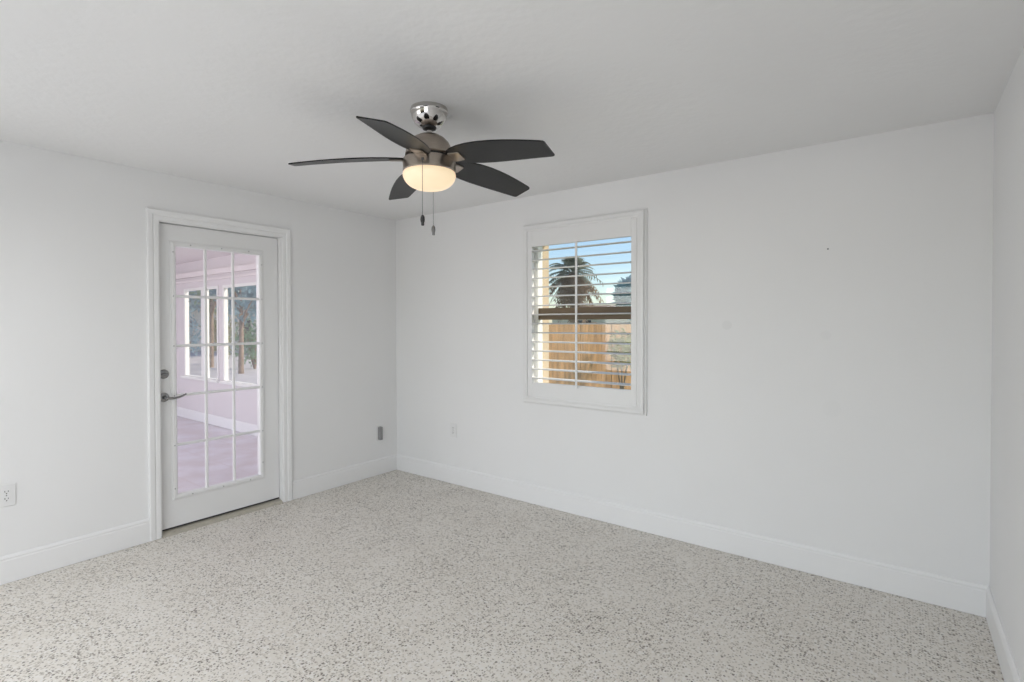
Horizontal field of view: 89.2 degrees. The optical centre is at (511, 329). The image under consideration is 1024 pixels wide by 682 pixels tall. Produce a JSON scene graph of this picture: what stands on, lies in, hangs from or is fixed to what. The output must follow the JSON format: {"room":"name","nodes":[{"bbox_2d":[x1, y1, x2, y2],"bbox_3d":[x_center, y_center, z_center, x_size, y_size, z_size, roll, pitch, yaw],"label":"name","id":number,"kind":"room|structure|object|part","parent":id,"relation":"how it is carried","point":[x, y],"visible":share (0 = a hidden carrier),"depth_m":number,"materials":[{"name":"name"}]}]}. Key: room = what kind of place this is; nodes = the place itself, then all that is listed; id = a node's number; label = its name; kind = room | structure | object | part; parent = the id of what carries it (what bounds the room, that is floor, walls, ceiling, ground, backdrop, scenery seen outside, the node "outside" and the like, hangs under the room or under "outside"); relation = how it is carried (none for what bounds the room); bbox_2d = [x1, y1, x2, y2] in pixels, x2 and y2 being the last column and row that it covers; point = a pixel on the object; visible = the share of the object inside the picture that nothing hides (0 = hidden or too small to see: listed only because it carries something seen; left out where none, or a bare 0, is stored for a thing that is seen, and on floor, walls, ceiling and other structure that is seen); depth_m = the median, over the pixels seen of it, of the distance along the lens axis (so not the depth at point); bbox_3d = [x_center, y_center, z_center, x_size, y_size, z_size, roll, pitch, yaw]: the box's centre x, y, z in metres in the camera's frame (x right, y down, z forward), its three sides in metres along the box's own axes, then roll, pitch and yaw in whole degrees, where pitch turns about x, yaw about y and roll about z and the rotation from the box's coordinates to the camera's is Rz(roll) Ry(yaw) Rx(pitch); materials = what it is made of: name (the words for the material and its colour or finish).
{"room":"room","nodes":[
{"label":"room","id":0,"kind":"room"},
{"bbox_2d":[0,140,396,556],"bbox_3d":[-2.250,0.169,3.549,0.140,2.380,4.110,0,1,37],"label":"wall","id":1,"kind":"structure","parent":0,"point":[74,383],"depth_m":3.17,"materials":[{"name":"white paint"}]},
{"bbox_2d":[0,483,15,507],"bbox_3d":[-2.726,0.895,2.797,0.008,0.120,0.075,0,1,37],"label":"wall outlet","id":2,"kind":"object","parent":1,"relation":"attached to","point":[8,491],"visible":1,"depth_m":2.80,"materials":[{"name":"white plastic"}]},
{"bbox_2d":[2,496,10,501],"bbox_3d":[-2.724,0.914,2.796,0.003,0.029,0.033,0,1,37],"label":"receptacle","id":3,"kind":"object","parent":2,"relation":"attached to","point":[4,498],"depth_m":2.79,"materials":[{"name":"grey plastic"}]},
{"bbox_2d":[2,489,10,494],"bbox_3d":[-2.724,0.875,2.796,0.003,0.029,0.033,0,1,37],"label":"receptacle","id":4,"kind":"object","parent":2,"relation":"attached to","point":[4,491],"depth_m":2.79,"materials":[{"name":"grey plastic"}]},
{"bbox_2d":[0,454,396,584],"bbox_3d":[-2.223,1.284,3.469,0.013,0.148,3.750,0,1,37],"label":"baseboard","id":5,"kind":"structure","parent":1,"relation":"attached to","point":[38,560],"depth_m":3.15,"materials":[{"name":"white paint"}]},
{"bbox_2d":[146,207,291,541],"bbox_3d":[-2.091,0.286,3.747,0.159,2.139,0.973,0,1,37],"label":"door","id":6,"kind":"structure","parent":1,"relation":"in","point":[171,511],"depth_m":3.69,"materials":[{"name":"white paint"}]},
{"bbox_3d":[-2.284,0.448,3.418,0.046,0.063,0.063,0,1,37],"label":"lever handle","id":7,"kind":"part","parent":6,"relation":"part of","materials":[{"name":"grey metal"}]},
{"bbox_3d":[-2.231,0.445,3.451,0.022,0.033,0.123,0,1,37],"label":"lever arm","id":8,"kind":"part","parent":6,"relation":"part of","materials":[{"name":"grey metal"}]},
{"bbox_3d":[-2.103,0.273,3.727,0.056,1.738,0.633,0,1,37],"label":"glazing frame","id":9,"kind":"part","parent":6,"relation":"part of","materials":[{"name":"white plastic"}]},
{"bbox_2d":[376,425,382,440],"bbox_3d":[-1.214,0.956,4.792,0.040,0.132,0.072,0,1,37],"label":"wall box","id":10,"kind":"object","parent":1,"relation":"attached to","point":[379,429],"visible":1,"depth_m":4.78,"materials":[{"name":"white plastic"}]},
{"bbox_2d":[175,247,235,263],"bbox_3d":[-4.683,-1.012,5.561,6.180,0.100,3.600,0,1,37],"label":"ceiling","id":11,"kind":"structure","parent":0,"point":[183,255],"depth_m":6.75,"materials":[{"name":"white paint"}]},
{"bbox_2d":[176,254,256,424],"bbox_3d":[-3.660,0.171,6.838,6.060,2.300,0.045,0,1,37],"label":"wall","id":12,"kind":"structure","parent":0,"point":[219,404],"depth_m":7.12,"materials":[{"name":"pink paint"}]},
{"bbox_2d":[181,286,218,382],"bbox_3d":[-4.423,0.058,7.370,1.180,1.315,0.084,0,1,37],"label":"window","id":13,"kind":"structure","parent":12,"relation":"in","point":[186,339],"depth_m":7.34,"materials":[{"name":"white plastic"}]},
{"bbox_3d":[-4.438,0.701,7.357,1.180,0.030,0.031,0,1,37],"label":"sill","id":14,"kind":"part","parent":13,"relation":"part of","materials":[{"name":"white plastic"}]},
{"bbox_2d":[176,263,255,283],"bbox_3d":[-3.690,-0.748,6.789,6.060,0.140,0.050,0,1,37],"label":"trim","id":15,"kind":"structure","parent":12,"relation":"attached to","point":[246,267],"depth_m":6.95,"materials":[{"name":"white paint"}]},
{"bbox_2d":[177,407,256,435],"bbox_3d":[-3.676,1.252,6.828,6.060,0.136,0.013,0,1,37],"label":"baseboard","id":16,"kind":"structure","parent":12,"relation":"attached to","point":[215,420],"depth_m":7.09,"materials":[{"name":"white paint"}]},
{"bbox_2d":[219,282,256,386],"bbox_3d":[-3.467,0.066,6.653,1.110,1.315,0.082,0,1,37],"label":"window","id":17,"kind":"structure","parent":12,"relation":"in","point":[224,287],"depth_m":6.94,"materials":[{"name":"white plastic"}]},
{"bbox_3d":[-3.481,0.708,6.641,1.110,0.030,0.031,0,1,37],"label":"sill","id":18,"kind":"part","parent":17,"relation":"part of","materials":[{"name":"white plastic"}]},
{"bbox_2d":[0,416,1003,681],"bbox_3d":[-3.042,1.425,3.953,10.522,0.140,4.440,0,1,37],"label":"floor","id":19,"kind":"structure","parent":0,"point":[396,575],"depth_m":2.55,"materials":[{"name":"stone"}]},
{"bbox_2d":[0,0,1023,219],"bbox_3d":[-0.522,-1.058,2.239,4.462,0.100,4.110,0,1,37],"label":"ceiling","id":20,"kind":"structure","parent":0,"point":[230,93],"depth_m":2.08,"materials":[{"name":"paint"}]},
{"bbox_2d":[288,101,554,234],"bbox_3d":[-0.348,-0.732,2.382,1.162,0.556,1.166,0,1,37],"label":"ceiling fan","id":21,"kind":"object","parent":20,"relation":"hanging from","point":[430,164],"visible":1,"depth_m":2.29,"materials":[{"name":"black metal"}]},
{"bbox_3d":[-0.734,-0.754,2.332,0.490,0.074,0.167,0,1,-8],"label":"blade","id":22,"kind":"part","parent":21,"relation":"part of","materials":[{"name":"grey wood"}]},
{"bbox_3d":[-0.444,-0.751,2.027,0.167,0.074,0.490,0,1,10],"label":"blade","id":23,"kind":"part","parent":21,"relation":"part of","materials":[{"name":"grey wood"}]},
{"bbox_3d":[-0.533,-0.759,2.702,0.167,0.074,0.490,0,1,-26],"label":"blade","id":24,"kind":"part","parent":21,"relation":"part of","materials":[{"name":"grey wood"}]},
{"bbox_3d":[-0.389,-0.625,2.258,0.012,0.252,0.011,0,1,37],"label":"pull chain","id":25,"kind":"part","parent":21,"relation":"part of","materials":[{"name":"silver metal"}]},
{"bbox_3d":[-0.379,-0.680,2.380,0.242,0.080,0.242,0,1,37],"label":"lamp shade","id":26,"kind":"part","parent":21,"relation":"part of","materials":[{"name":"beige glass"}]},
{"bbox_3d":[-0.380,-0.628,2.502,0.012,0.252,0.011,0,1,37],"label":"pull chain","id":27,"kind":"part","parent":21,"relation":"part of","materials":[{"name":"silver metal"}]},
{"bbox_3d":[-0.119,-0.759,2.626,0.490,0.074,0.167,-1,1,-44],"label":"blade","id":28,"kind":"part","parent":21,"relation":"part of","materials":[{"name":"grey wood"}]},
{"bbox_3d":[-0.064,-0.754,2.209,0.490,0.074,0.167,0,1,28],"label":"blade","id":29,"kind":"part","parent":21,"relation":"part of","materials":[{"name":"grey wood"}]},
{"bbox_2d":[396,113,993,585],"bbox_3d":[0.648,0.161,3.797,4.202,2.380,0.240,0,1,37],"label":"wall","id":30,"kind":"structure","parent":0,"point":[800,391],"depth_m":3.00,"materials":[{"name":"white paint"}]},
{"bbox_2d":[450,423,456,437],"bbox_3d":[-0.512,0.877,4.520,0.075,0.120,0.008,0,1,37],"label":"wall outlet","id":31,"kind":"object","parent":30,"relation":"attached to","point":[453,427],"visible":1,"depth_m":4.52,"materials":[{"name":"white plastic"}]},
{"bbox_2d":[535,246,630,382],"bbox_3d":[0.580,-0.127,3.872,0.920,1.277,0.195,0,1,37],"label":"window","id":32,"kind":"structure","parent":30,"relation":"in","point":[545,254],"depth_m":4.04,"materials":[{"name":"white plastic"}]},
{"bbox_3d":[0.536,-0.126,3.814,0.860,1.217,0.050,0,1,37],"label":"frame","id":33,"kind":"part","parent":32,"relation":"part of","materials":[{"name":"white plastic"}]},
{"bbox_3d":[0.536,-0.119,3.814,0.804,0.090,0.036,0,1,37],"label":"meeting rail","id":34,"kind":"part","parent":32,"relation":"part of","materials":[{"name":"brown metal"}]},
{"bbox_2d":[523,208,646,415],"bbox_3d":[0.485,-0.117,3.742,1.008,1.380,0.092,0,1,38],"label":"plantation shutter","id":35,"kind":"object","parent":32,"relation":"attached to","point":[632,223],"visible":1,"depth_m":3.67,"materials":[{"name":"white paint"}]},
{"bbox_3d":[0.459,-0.107,3.711,0.016,1.056,0.010,0,1,37],"label":"tilt rod","id":36,"kind":"part","parent":35,"relation":"part of","materials":[{"name":"white paint"}]},
{"bbox_3d":[0.484,-0.692,3.733,0.808,0.124,0.026,0,1,37],"label":"rail","id":37,"kind":"part","parent":35,"relation":"part of","materials":[{"name":"white paint"}]},
{"bbox_3d":[0.486,0.463,3.748,0.808,0.114,0.026,0,1,37],"label":"rail","id":38,"kind":"part","parent":35,"relation":"part of","materials":[{"name":"white paint"}]},
{"bbox_2d":[397,454,989,617],"bbox_3d":[0.574,1.276,3.709,4.202,0.148,0.013,0,1,37],"label":"baseboard","id":39,"kind":"structure","parent":30,"relation":"attached to","point":[943,591],"depth_m":3.11,"materials":[{"name":"white paint"}]},
{"bbox_2d":[990,46,1023,681],"bbox_3d":[1.218,0.194,0.953,0.120,2.380,4.110,0,1,37],"label":"wall","id":40,"kind":"structure","parent":0,"point":[1007,381],"depth_m":2.04,"materials":[{"name":"white paint"}]},
{"bbox_2d":[986,586,1021,681],"bbox_3d":[1.131,1.309,0.959,0.013,0.148,3.750,0,1,37],"label":"baseboard","id":41,"kind":"structure","parent":40,"relation":"attached to","point":[1009,670],"depth_m":2.11,"materials":[{"name":"white paint"}]},
{"label":"outside","id":42,"kind":"structure","parent":0,"visible":0},
{"bbox_3d":[4.943,1.277,38.082,90.000,0.200,59.750,0,1,37],"label":"ground","id":43,"kind":"structure","parent":42,"visible":0},
{"bbox_2d":[189,291,200,314],"bbox_3d":[-15.469,-0.910,23.776,2.768,4.696,3.054,0,1,-6],"label":"leafy tree","id":44,"kind":"object","parent":43,"relation":"on","point":[191,300],"visible":0.09,"depth_m":24.09,"materials":[{"name":"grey plant"}]},
{"bbox_2d":[189,289,216,367],"bbox_3d":[-11.197,-0.962,19.276,2.782,4.895,2.627,0,1,-5],"label":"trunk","id":45,"kind":"object","parent":43,"relation":"on","point":[212,303],"visible":0.05,"depth_m":19.16,"materials":[{"name":"brown plant"}]},
{"bbox_3d":[-11.169,-2.007,19.184,2.836,2.802,2.783,0,1,37],"label":"crown","id":46,"kind":"part","parent":45,"relation":"part of","materials":[{"name":"green plant"}]},
{"bbox_2d":[189,351,256,383],"bbox_3d":[-12.106,1.415,19.647,24.800,0.030,9.700,0,1,37],"label":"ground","id":47,"kind":"structure","parent":43,"relation":"on","point":[250,374],"depth_m":18.37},
{"bbox_2d":[189,314,200,356],"bbox_3d":[-13.933,0.270,22.206,1.336,2.273,1.408,0,1,-7],"label":"tree","id":48,"kind":"object","parent":47,"relation":"on","point":[191,331],"visible":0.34,"depth_m":22.25,"materials":[{"name":"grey plant"}]},
{"bbox_2d":[199,309,238,358],"bbox_3d":[-11.506,0.192,20.511,1.477,2.463,1.523,0,1,37],"label":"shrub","id":49,"kind":"object","parent":47,"relation":"on","point":[215,328],"visible":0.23,"depth_m":20.41,"materials":[{"name":"green plant"}]},
{"bbox_2d":[231,317,256,368],"bbox_3d":[-9.184,0.494,18.493,1.544,1.901,1.482,0,1,37],"label":"tree","id":50,"kind":"object","parent":47,"relation":"on","point":[252,338],"visible":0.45,"depth_m":18.30,"materials":[{"name":"green plant"}]},
{"bbox_2d":[189,302,256,353],"bbox_3d":[-15.880,-0.439,31.942,12.800,3.450,5.500,0,1,37],"label":"tree","id":51,"kind":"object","parent":43,"relation":"on","point":[197,316],"visible":0.03,"depth_m":30.20,"materials":[{"name":"green plant"}]},
{"bbox_2d":[200,285,255,373],"bbox_3d":[-8.893,-0.455,16.881,2.236,3.934,2.163,0,1,-3],"label":"leafy tree","id":52,"kind":"object","parent":43,"relation":"on","point":[249,306],"visible":0.28,"depth_m":16.78,"materials":[{"name":"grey plant"}]},
{"bbox_3d":[-8.895,-1.269,16.872,2.236,2.307,2.163,0,1,-3],"label":"crown","id":53,"kind":"part","parent":52,"relation":"part of","materials":[{"name":"green plant"}]},
{"bbox_2d":[549,256,603,322],"bbox_3d":[3.159,-1.170,26.690,3.759,5.098,3.377,0,1,37],"label":"palm tree","id":54,"kind":"object","parent":43,"relation":"on","point":[569,261],"visible":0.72,"depth_m":26.20,"materials":[{"name":"green plant"}]},
{"bbox_2d":[549,322,630,389],"bbox_3d":[6.027,0.633,13.932,20.069,1.670,0.176,0,1,-26],"label":"wooden fence","id":55,"kind":"object","parent":43,"relation":"on","point":[597,328],"visible":0.05,"depth_m":11.72,"materials":[{"name":"brown wood"}]},
{"bbox_2d":[552,305,630,322],"bbox_3d":[10.467,-0.311,36.267,13.800,3.000,9.000,0,1,37],"label":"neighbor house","id":56,"kind":"structure","parent":43,"relation":"on","point":[588,320],"depth_m":34.88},
{"bbox_2d":[607,328,630,388],"bbox_3d":[2.462,0.731,11.618,0.726,1.550,0.694,0,1,37],"label":"shrub","id":57,"kind":"object","parent":43,"relation":"on","point":[624,348],"visible":0.77,"depth_m":11.54,"materials":[{"name":"green plant"}]},
{"bbox_2d":[611,275,630,319],"bbox_3d":[5.699,-0.711,24.776,1.943,4.204,1.993,0,1,37],"label":"leafy tree","id":58,"kind":"object","parent":43,"relation":"on","point":[618,298],"visible":0.4,"depth_m":24.53,"materials":[{"name":"green plant"}]}
]}

